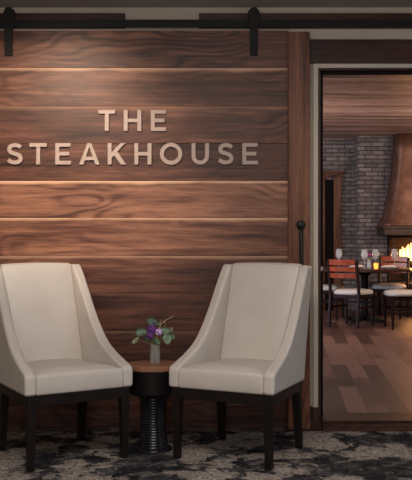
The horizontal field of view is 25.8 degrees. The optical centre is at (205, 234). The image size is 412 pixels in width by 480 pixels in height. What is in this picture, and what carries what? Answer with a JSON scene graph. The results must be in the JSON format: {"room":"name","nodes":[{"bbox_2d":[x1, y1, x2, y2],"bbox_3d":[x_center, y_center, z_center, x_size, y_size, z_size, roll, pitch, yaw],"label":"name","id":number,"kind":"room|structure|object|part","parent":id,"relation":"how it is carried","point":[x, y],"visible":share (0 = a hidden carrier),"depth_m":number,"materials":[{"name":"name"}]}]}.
{"room":"restaurant","nodes":[
{"label":"restaurant","id":0,"kind":"room"},
{"bbox_2d":[0,431,411,479],"bbox_3d":[0.500,1.250,1.950,5.600,0.100,7.100,0,0,0],"label":"floor","id":1,"kind":"structure","parent":0,"point":[324,455],"depth_m":4.83,"materials":[{"name":"carpet"}]},
{"bbox_2d":[0,262,132,471],"bbox_3d":[-0.830,0.680,4.972,0.612,1.040,0.690,0,0,-32],"label":"upholstered armchair","id":2,"kind":"object","parent":1,"relation":"on","point":[55,349],"visible":1,"depth_m":5.01,"materials":[{"name":"beige leather"}]},
{"bbox_3d":[-1.122,1.008,4.996,0.049,0.384,0.081,0,0,-32],"label":"leg","id":3,"kind":"part","parent":2,"relation":"part of","materials":[{"name":"brown wood"}]},
{"bbox_3d":[-1.046,0.495,4.839,0.064,0.644,0.688,0,0,-29],"label":"armrest","id":4,"kind":"part","parent":2,"relation":"part of","materials":[{"name":"beige leather"}]},
{"bbox_3d":[-0.888,1.008,4.572,0.049,0.384,0.049,0,0,-32],"label":"leg","id":5,"kind":"part","parent":2,"relation":"part of","materials":[{"name":"brown wood"}]},
{"bbox_3d":[-0.947,0.445,5.160,0.441,0.570,0.235,0,0,-32],"label":"backrest","id":6,"kind":"part","parent":2,"relation":"part of","materials":[{"name":"beige leather"}]},
{"bbox_3d":[-0.790,0.844,4.910,0.575,0.057,0.516,0,0,-32],"label":"seat frame","id":7,"kind":"part","parent":2,"relation":"part of","materials":[{"name":"brown wood"}]},
{"bbox_3d":[-0.781,0.752,4.894,0.493,0.128,0.506,0,0,-32],"label":"seat","id":8,"kind":"part","parent":2,"relation":"part of","materials":[{"name":"beige leather"}]},
{"bbox_3d":[-0.722,1.008,5.245,0.049,0.384,0.081,0,0,-32],"label":"leg","id":9,"kind":"part","parent":2,"relation":"part of","materials":[{"name":"brown wood"}]},
{"bbox_3d":[-0.615,0.495,5.109,0.064,0.644,0.688,0,0,-35],"label":"armrest","id":10,"kind":"part","parent":2,"relation":"part of","materials":[{"name":"beige leather"}]},
{"bbox_3d":[-0.444,1.008,4.849,0.049,0.384,0.049,0,0,-32],"label":"leg","id":11,"kind":"part","parent":2,"relation":"part of","materials":[{"name":"brown wood"}]},
{"bbox_2d":[129,360,175,453],"bbox_3d":[-0.294,0.960,5.040,0.302,0.480,0.302,0,0,0],"label":"side table","id":12,"kind":"object","parent":1,"relation":"on","point":[150,384],"visible":0.92,"depth_m":4.96,"materials":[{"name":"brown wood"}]},
{"bbox_3d":[-0.284,0.664,5.020,0.062,0.111,0.062,0,0,0],"label":"glass vase","id":13,"kind":"object","parent":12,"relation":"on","visible":0},
{"bbox_2d":[132,316,174,361],"bbox_3d":[-0.291,0.579,5.006,0.240,0.258,0.082,0,0,0],"label":"flower bouquet","id":14,"kind":"object","parent":13,"relation":"in","point":[151,330],"visible":1,"depth_m":5.00,"materials":[{"name":"green plant"}]},
{"bbox_2d":[169,262,311,470],"bbox_3d":[0.222,0.680,4.995,0.612,1.040,0.690,0,0,27],"label":"upholstered armchair","id":15,"kind":"object","parent":1,"relation":"on","point":[249,347],"visible":1,"depth_m":5.04,"materials":[{"name":"beige leather"}]},
{"bbox_3d":[-0.151,1.008,4.836,0.049,0.384,0.049,0,0,26],"label":"leg","id":16,"kind":"part","parent":15,"relation":"part of","materials":[{"name":"brown wood"}]},
{"bbox_3d":[-0.005,0.495,5.110,0.064,0.644,0.688,0,0,30],"label":"armrest","id":17,"kind":"part","parent":15,"relation":"part of","materials":[{"name":"beige leather"}]},
{"bbox_3d":[0.089,1.008,5.257,0.049,0.384,0.081,0,0,27],"label":"leg","id":18,"kind":"part","parent":15,"relation":"part of","materials":[{"name":"brown wood"}]},
{"bbox_3d":[0.181,0.752,4.913,0.493,0.128,0.506,0,0,27],"label":"seat","id":19,"kind":"part","parent":15,"relation":"part of","materials":[{"name":"beige leather"}]},
{"bbox_3d":[0.189,0.844,4.929,0.575,0.057,0.516,0,0,27],"label":"seat frame","id":20,"kind":"part","parent":15,"relation":"part of","materials":[{"name":"brown wood"}]},
{"bbox_3d":[0.321,0.445,5.193,0.441,0.570,0.235,0,0,27],"label":"backrest","id":21,"kind":"part","parent":15,"relation":"part of","materials":[{"name":"beige leather"}]},
{"bbox_3d":[0.319,1.008,4.602,0.049,0.384,0.049,0,0,27],"label":"leg","id":22,"kind":"part","parent":15,"relation":"part of","materials":[{"name":"brown wood"}]},
{"bbox_3d":[0.450,0.495,4.883,0.064,0.644,0.688,0,0,23],"label":"armrest","id":23,"kind":"part","parent":15,"relation":"part of","materials":[{"name":"beige leather"}]},
{"bbox_3d":[0.511,1.008,5.046,0.049,0.384,0.081,0,0,27],"label":"leg","id":24,"kind":"part","parent":15,"relation":"part of","materials":[{"name":"brown wood"}]},
{"bbox_2d":[0,8,411,406],"bbox_3d":[0.500,-0.105,5.660,5.600,2.610,0.160,0,0,0],"label":"wall","id":25,"kind":"structure","parent":0,"point":[130,13],"depth_m":5.58,"materials":[{"name":"beige paint"}]},
{"bbox_2d":[0,13,124,28],"bbox_3d":[-1.349,-1.323,5.562,1.701,0.090,0.035,0,0,0],"label":"trim","id":26,"kind":"structure","parent":25,"relation":"attached to","point":[17,15],"depth_m":5.54,"materials":[{"name":"brown wood"}]},
{"bbox_2d":[0,19,411,26],"bbox_3d":[0.550,-1.300,5.541,5.100,0.045,0.038,0,0,0],"label":"door track","id":27,"kind":"object","parent":25,"relation":"attached to","point":[17,22],"visible":0.94,"depth_m":5.52,"materials":[{"name":"black metal"}]},
{"bbox_2d":[0,7,309,428],"bbox_3d":[-0.458,-0.105,5.497,2.185,2.582,0.103,0,0,0],"label":"barn door","id":28,"kind":"structure","parent":27,"relation":"hanging from","point":[155,240],"depth_m":5.51,"materials":[{"name":"brown wood"}]},
{"bbox_2d":[7,143,22,164],"bbox_3d":[-1.167,-0.495,5.506,0.092,0.128,0.018,0,0,0],"label":"letter","id":29,"kind":"object","parent":28,"relation":"attached to","point":[9,149],"depth_m":5.50,"materials":[{"name":"metal"}]},
{"bbox_2d":[30,143,46,164],"bbox_3d":[-1.023,-0.495,5.506,0.098,0.128,0.018,0,0,0],"label":"sign","id":30,"kind":"object","parent":28,"relation":"attached to","point":[38,146],"depth_m":5.50,"materials":[{"name":"metal"}]},
{"bbox_2d":[55,143,70,164],"bbox_3d":[-0.873,-0.495,5.506,0.092,0.128,0.018,0,0,0],"label":"sign","id":31,"kind":"object","parent":28,"relation":"attached to","point":[57,145],"depth_m":5.50,"materials":[{"name":"metal"}]},
{"bbox_2d":[79,143,99,164],"bbox_3d":[-0.712,-0.495,5.506,0.122,0.128,0.018,0,0,0],"label":"sign","id":32,"kind":"object","parent":28,"relation":"attached to","point":[89,145],"depth_m":5.50,"materials":[{"name":"metal"}]},
{"bbox_2d":[98,110,114,130],"bbox_3d":[-0.608,-0.699,5.506,0.098,0.122,0.018,0,0,0],"label":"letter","id":33,"kind":"object","parent":28,"relation":"attached to","point":[106,112],"depth_m":5.50,"materials":[{"name":"metal"}]},
{"bbox_2d":[108,143,125,164],"bbox_3d":[-0.544,-0.495,5.506,0.104,0.128,0.018,0,0,0],"label":"sign","id":34,"kind":"object","parent":28,"relation":"attached to","point":[111,153],"depth_m":5.50,"materials":[{"name":"metal"}]},
{"bbox_2d":[124,110,140,130],"bbox_3d":[-0.449,-0.699,5.506,0.098,0.122,0.018,0,0,0],"label":"letter","id":35,"kind":"object","parent":28,"relation":"attached to","point":[126,120],"depth_m":5.50,"materials":[{"name":"metal"}]},
{"bbox_2d":[134,143,151,164],"bbox_3d":[-0.385,-0.495,5.506,0.104,0.128,0.018,0,0,0],"label":"sign","id":36,"kind":"object","parent":28,"relation":"attached to","point":[136,153],"depth_m":5.50,"materials":[{"name":"metal"}]},
{"bbox_2d":[151,110,165,130],"bbox_3d":[-0.290,-0.699,5.506,0.086,0.122,0.018,0,0,0],"label":"letter","id":37,"kind":"object","parent":28,"relation":"attached to","point":[153,112],"depth_m":5.50,"materials":[{"name":"metal"}]},
{"bbox_2d":[160,143,181,164],"bbox_3d":[-0.214,-0.495,5.506,0.128,0.128,0.018,0,0,0],"label":"sign","id":38,"kind":"object","parent":28,"relation":"attached to","point":[167,145],"depth_m":5.50,"materials":[{"name":"metal"}]},
{"bbox_2d":[192,143,208,164],"bbox_3d":[-0.034,-0.495,5.506,0.098,0.128,0.018,0,0,0],"label":"letter","id":39,"kind":"object","parent":28,"relation":"attached to","point":[206,158],"depth_m":5.50,"materials":[{"name":"metal"}]},
{"bbox_2d":[218,143,232,164],"bbox_3d":[0.119,-0.495,5.506,0.086,0.128,0.018,0,0,0],"label":"sign","id":40,"kind":"object","parent":28,"relation":"attached to","point":[223,145],"depth_m":5.50,"materials":[{"name":"metal"}]},
{"bbox_2d":[242,143,257,164],"bbox_3d":[0.269,-0.495,5.506,0.092,0.128,0.018,0,0,0],"label":"sign","id":41,"kind":"object","parent":28,"relation":"attached to","point":[244,145],"depth_m":5.50,"materials":[{"name":"metal"}]},
{"bbox_3d":[0.578,0.152,5.465,0.023,0.416,0.038,0,0,0],"label":"door handle","id":42,"kind":"part","parent":28,"relation":"part of","materials":[{"name":"metal"}]},
{"bbox_2d":[199,13,411,28],"bbox_3d":[1.578,-1.323,5.562,3.243,0.090,0.035,0,0,0],"label":"trim","id":43,"kind":"structure","parent":25,"relation":"attached to","point":[201,15],"depth_m":5.54,"materials":[{"name":"brown wood"}]},
{"bbox_2d":[310,406,311,420],"bbox_3d":[-0.771,1.130,5.572,2.857,0.140,0.016,0,0,0],"label":"baseboard","id":44,"kind":"structure","parent":25,"relation":"attached to","point":[310,406],"depth_m":5.56,"materials":[{"name":"brown wood"}]},
{"bbox_2d":[312,407,318,428],"bbox_3d":[0.678,1.133,5.569,0.040,0.134,0.022,0,0,0],"label":"trim","id":45,"kind":"structure","parent":25,"relation":"attached to","point":[315,410],"depth_m":5.56,"materials":[{"name":"brown wood"}]},
{"bbox_2d":[310,39,411,63],"bbox_3d":[1.919,-1.135,5.569,2.561,0.149,0.022,0,0,0],"label":"trim","id":46,"kind":"structure","parent":25,"relation":"attached to","point":[322,51],"depth_m":5.56,"materials":[{"name":"brown wood"}]},
{"bbox_2d":[313,64,411,406],"bbox_3d":[1.816,0.003,5.572,2.308,2.127,0.016,0,0,0],"label":"trim","id":47,"kind":"structure","parent":25,"relation":"attached to","point":[315,66],"depth_m":5.56,"materials":[{"name":"beige paint"}]},
{"bbox_2d":[318,68,411,420],"bbox_3d":[1.812,0.076,5.658,2.236,2.247,0.164,0,0,0],"label":"trim","id":48,"kind":"structure","parent":25,"relation":"attached to","point":[319,69],"depth_m":5.58,"materials":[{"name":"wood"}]},
{"bbox_2d":[320,413,411,430],"bbox_3d":[1.829,1.166,5.612,2.241,0.068,0.255,0,0,0],"label":"trim","id":49,"kind":"structure","parent":25,"relation":"attached to","point":[329,421],"depth_m":5.50,"materials":[{"name":"brown wood"}]},
{"bbox_2d":[321,71,411,416],"bbox_3d":[1.774,0.070,5.623,2.151,2.180,0.054,0,0,0],"label":"trim","id":50,"kind":"structure","parent":25,"relation":"attached to","point":[322,72],"depth_m":5.61,"materials":[{"name":"black paint"}]},
{"bbox_2d":[0,0,411,7],"bbox_3d":[0.500,-1.460,2.070,5.600,0.100,7.340,0,0,0],"label":"ceiling","id":51,"kind":"structure","parent":0,"point":[3,3],"depth_m":5.48,"materials":[{"name":"grey paint"}]},
{"bbox_2d":[7,310,411,430],"bbox_3d":[1.900,1.225,9.880,8.600,0.150,8.640,0,0,0],"label":"floor","id":52,"kind":"structure","parent":0,"point":[368,368],"depth_m":7.64,"materials":[{"name":"brown wood"}]},
{"bbox_2d":[323,284,343,320],"bbox_3d":[1.619,0.728,12.316,0.516,0.845,0.449,0,0,22],"label":"dining chair","id":53,"kind":"object","parent":52,"relation":"on","point":[325,286],"visible":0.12,"depth_m":12.10,"materials":[{"name":"brown wood"}]},
{"bbox_3d":[1.747,0.965,12.065,0.038,0.370,0.036,0,0,22],"label":"leg","id":54,"kind":"part","parent":53,"relation":"part of","materials":[{"name":"brown wood"}]},
{"bbox_3d":[1.886,0.965,12.408,0.038,0.370,0.036,0,0,22],"label":"leg","id":55,"kind":"part","parent":53,"relation":"part of","materials":[{"name":"brown wood"}]},
{"bbox_2d":[326,259,373,328],"bbox_3d":[1.823,0.728,11.325,0.449,0.845,0.516,0,0,38],"label":"dining chair","id":56,"kind":"object","parent":52,"relation":"on","point":[357,293],"visible":1,"depth_m":11.21,"materials":[{"name":"brown wood"}]},
{"bbox_3d":[1.546,0.733,11.296,0.032,0.835,0.100,0,0,38],"label":"post","id":57,"kind":"part","parent":56,"relation":"part of","materials":[{"name":"brown wood"}]},
{"bbox_3d":[1.808,0.965,11.607,0.036,0.370,0.038,0,0,38],"label":"leg","id":58,"kind":"part","parent":56,"relation":"part of","materials":[{"name":"brown wood"}]},
{"bbox_3d":[1.850,0.766,11.360,0.410,0.048,0.390,0,0,38],"label":"seat frame","id":59,"kind":"part","parent":56,"relation":"part of","materials":[{"name":"brown wood"}]},
{"bbox_3d":[1.862,0.733,11.050,0.032,0.835,0.100,0,0,38],"label":"post","id":60,"kind":"part","parent":56,"relation":"part of","materials":[{"name":"brown wood"}]},
{"bbox_3d":[2.100,0.965,11.379,0.036,0.370,0.038,0,0,38],"label":"leg","id":61,"kind":"part","parent":56,"relation":"part of","materials":[{"name":"brown wood"}]},
{"bbox_2d":[323,266,411,322],"bbox_3d":[2.120,0.793,12.020,1.220,0.713,1.220,0,0,0],"label":"dining table","id":62,"kind":"object","parent":52,"relation":"on","point":[364,272],"visible":0.69,"depth_m":11.95,"materials":[{"name":"brown wood"}]},
{"bbox_2d":[369,282,411,313],"bbox_3d":[3.525,0.925,13.223,2.210,0.450,0.347,0,0,0],"label":"hearth","id":63,"kind":"object","parent":52,"relation":"on","point":[370,283],"visible":0.38,"depth_m":13.08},
{"bbox_2d":[387,236,411,281],"bbox_3d":[3.470,0.355,13.360,1.560,0.690,0.030,0,0,0],"label":"fire screen","id":64,"kind":"object","parent":63,"relation":"on","point":[388,237],"visible":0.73,"depth_m":13.35,"materials":[{"name":"metal"}]},
{"bbox_2d":[372,256,409,318],"bbox_3d":[2.579,0.728,12.580,0.449,0.845,0.516,0,0,25],"label":"dining chair","id":65,"kind":"object","parent":52,"relation":"on","point":[380,287],"visible":0.7,"depth_m":12.65,"materials":[{"name":"brown wood"}]},
{"bbox_3d":[2.479,0.733,12.839,0.032,0.835,0.100,0,0,25],"label":"post","id":66,"kind":"part","parent":65,"relation":"part of","materials":[{"name":"brown wood"}]},
{"bbox_3d":[2.560,0.766,12.540,0.410,0.048,0.390,0,0,25],"label":"seat frame","id":67,"kind":"part","parent":65,"relation":"part of","materials":[{"name":"brown wood"}]},
{"bbox_3d":[2.656,0.965,12.309,0.036,0.370,0.038,0,0,25],"label":"leg","id":68,"kind":"part","parent":65,"relation":"part of","materials":[{"name":"brown wood"}]},
{"bbox_3d":[2.841,0.733,12.670,0.032,0.835,0.100,0,0,25],"label":"post","id":69,"kind":"part","parent":65,"relation":"part of","materials":[{"name":"brown wood"}]},
{"bbox_2d":[383,289,411,329],"bbox_3d":[2.474,0.728,11.122,0.516,0.845,0.449,0,0,-3],"label":"dining chair","id":70,"kind":"object","parent":52,"relation":"on","point":[394,294],"visible":1,"depth_m":10.93,"materials":[{"name":"brown wood"}]},
{"bbox_3d":[2.252,0.965,11.296,0.038,0.370,0.036,0,0,-3],"label":"leg","id":71,"kind":"part","parent":70,"relation":"part of","materials":[{"name":"brown wood"}]},
{"bbox_3d":[2.271,0.965,10.926,0.038,0.370,0.036,0,0,-3],"label":"leg","id":72,"kind":"part","parent":70,"relation":"part of","materials":[{"name":"brown wood"}]},
{"bbox_3d":[2.430,0.766,11.120,0.390,0.048,0.410,0,0,-3],"label":"seat frame","id":73,"kind":"part","parent":70,"relation":"part of","materials":[{"name":"brown wood"}]},
{"bbox_2d":[323,139,353,309],"bbox_3d":[-0.018,-0.162,13.825,4.763,2.624,0.150,0,0,0],"label":"wall","id":74,"kind":"structure","parent":0,"point":[338,154],"depth_m":13.75,"materials":[{"name":"grey brick"}]},
{"bbox_2d":[323,171,342,310],"bbox_3d":[1.867,0.086,13.725,0.427,2.128,0.070,0,0,0],"label":"door","id":75,"kind":"structure","parent":74,"relation":"in","point":[331,187],"depth_m":13.70,"materials":[{"name":"black paint"}]},
{"bbox_2d":[323,75,411,138],"bbox_3d":[1.900,-1.489,10.014,8.600,0.030,8.548,0,0,0],"label":"ceiling","id":76,"kind":"structure","parent":0,"point":[354,106],"depth_m":10.24,"materials":[{"name":"brown wood"}]},
{"bbox_2d":[354,136,392,311],"bbox_3d":[4.232,-0.162,13.750,3.937,2.624,0.700,0,0,0],"label":"wall","id":77,"kind":"structure","parent":0,"point":[372,154],"depth_m":13.40,"materials":[{"name":"grey brick"}]},
{"bbox_2d":[375,133,411,234],"bbox_3d":[3.540,-0.737,13.090,2.040,1.473,0.620,0,0,0],"label":"hood","id":78,"kind":"object","parent":77,"relation":"attached to","point":[396,219],"visible":1,"depth_m":12.96,"materials":[{"name":"orange metal"}]},
{"bbox_3d":[3.420,0.634,13.651,0.900,0.132,0.339,0,0,0],"label":"grate","id":79,"kind":"object","parent":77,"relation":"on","visible":0},
{"bbox_3d":[3.401,0.552,13.589,0.771,0.118,0.127,0,0,-1],"label":"log","id":80,"kind":"object","parent":79,"relation":"on","visible":0},
{"bbox_3d":[3.417,0.451,13.656,0.767,0.113,0.120,0,0,-2],"label":"log","id":81,"kind":"object","parent":80,"relation":"on","visible":0},
{"bbox_2d":[399,243,411,260],"bbox_3d":[3.285,0.230,13.642,0.721,0.334,0.146,0,0,0],"label":"flames","id":82,"kind":"object","parent":81,"relation":"on","point":[406,253],"visible":0.62,"depth_m":13.60,"materials":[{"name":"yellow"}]},
{"bbox_2d":[390,235,411,279],"bbox_3d":[3.470,0.340,14.025,1.460,0.720,0.150,0,0,0],"label":"wall","id":83,"kind":"structure","parent":0,"point":[405,241],"depth_m":13.95,"materials":[{"name":"black brick"}]}
]}

